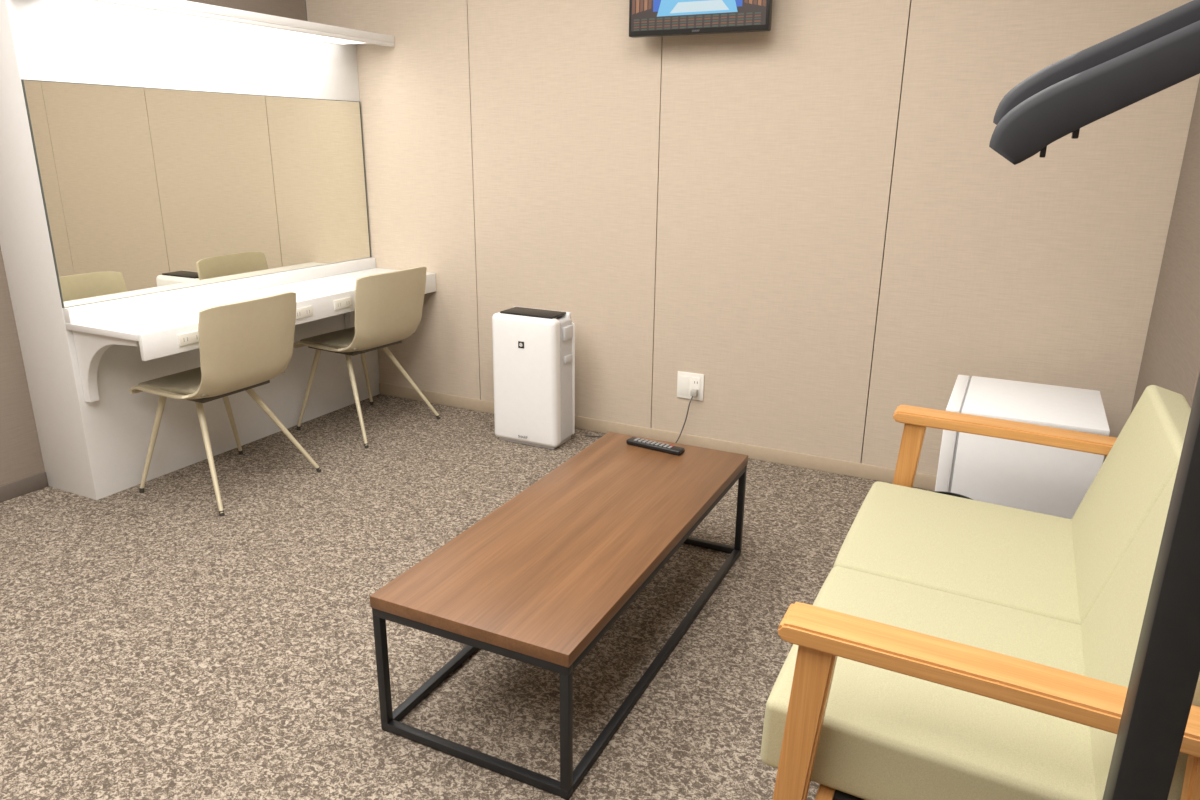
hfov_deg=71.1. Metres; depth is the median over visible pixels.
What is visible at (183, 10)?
light canopy
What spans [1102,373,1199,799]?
clothes rack
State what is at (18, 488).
baseboard
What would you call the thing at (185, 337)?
outlet
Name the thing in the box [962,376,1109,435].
fridge top
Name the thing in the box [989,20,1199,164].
clothes hanger
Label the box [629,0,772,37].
television
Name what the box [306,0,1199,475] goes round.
wall
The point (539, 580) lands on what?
coffee table
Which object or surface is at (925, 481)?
baseboard
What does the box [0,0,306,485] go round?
wall
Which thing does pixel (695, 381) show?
socket
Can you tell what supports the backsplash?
attached to the wall at (96, 450)
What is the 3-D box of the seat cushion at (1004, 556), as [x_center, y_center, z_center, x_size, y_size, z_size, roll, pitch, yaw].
[0.856,0.380,1.891,0.573,0.141,0.519,9,19,25]
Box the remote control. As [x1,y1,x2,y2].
[626,437,684,454]
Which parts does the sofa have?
leg, seat frame, leg, armrest, armrest, leg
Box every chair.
[130,292,320,515]
[293,266,440,447]
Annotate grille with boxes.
[500,307,565,318]
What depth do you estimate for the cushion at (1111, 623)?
1.35 m
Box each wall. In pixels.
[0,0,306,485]
[0,0,379,499]
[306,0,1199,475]
[1130,78,1199,414]
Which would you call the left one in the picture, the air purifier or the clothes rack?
the air purifier
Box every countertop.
[63,257,435,402]
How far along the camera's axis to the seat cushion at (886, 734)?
1.31 m
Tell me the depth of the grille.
3.49 m
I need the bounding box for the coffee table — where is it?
[370,432,747,799]
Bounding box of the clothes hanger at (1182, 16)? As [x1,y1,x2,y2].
[993,0,1199,124]
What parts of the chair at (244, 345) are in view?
leg, leg, under frame, leg, leg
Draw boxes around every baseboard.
[0,472,47,502]
[379,383,936,490]
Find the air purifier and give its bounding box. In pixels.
[492,306,574,448]
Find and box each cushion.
[761,566,1095,799]
[834,481,1081,624]
[1072,385,1190,622]
[1081,467,1199,799]
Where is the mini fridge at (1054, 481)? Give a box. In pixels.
[935,375,1109,518]
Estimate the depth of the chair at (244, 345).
2.94 m
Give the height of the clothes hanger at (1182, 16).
0.232 m
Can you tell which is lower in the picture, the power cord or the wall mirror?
the power cord
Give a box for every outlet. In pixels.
[178,330,198,345]
[296,305,312,318]
[334,297,351,309]
[677,371,703,400]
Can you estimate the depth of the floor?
2.20 m
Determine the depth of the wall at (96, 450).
3.03 m
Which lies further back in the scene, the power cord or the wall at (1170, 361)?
the power cord
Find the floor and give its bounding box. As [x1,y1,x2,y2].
[0,394,933,799]
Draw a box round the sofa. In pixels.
[761,385,1199,799]
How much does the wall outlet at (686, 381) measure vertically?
0.114 m
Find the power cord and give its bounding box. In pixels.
[585,389,697,442]
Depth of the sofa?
1.37 m
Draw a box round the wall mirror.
[21,79,370,307]
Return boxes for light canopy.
[46,0,394,46]
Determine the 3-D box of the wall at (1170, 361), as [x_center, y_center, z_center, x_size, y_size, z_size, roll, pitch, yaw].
[0.765,-0.121,0.502,0.100,2.450,4.807,9,19,25]
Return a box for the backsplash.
[63,257,375,322]
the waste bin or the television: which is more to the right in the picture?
the waste bin
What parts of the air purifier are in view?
handle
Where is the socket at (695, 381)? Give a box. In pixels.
[691,377,700,396]
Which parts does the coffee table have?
leg, frame, frame, leg, leg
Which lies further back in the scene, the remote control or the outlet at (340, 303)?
the outlet at (340, 303)
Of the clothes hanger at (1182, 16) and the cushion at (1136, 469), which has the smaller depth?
the clothes hanger at (1182, 16)
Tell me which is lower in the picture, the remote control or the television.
the remote control
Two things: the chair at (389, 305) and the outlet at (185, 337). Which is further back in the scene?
the chair at (389, 305)
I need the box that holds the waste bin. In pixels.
[931,491,972,499]
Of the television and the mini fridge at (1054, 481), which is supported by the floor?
the mini fridge at (1054, 481)

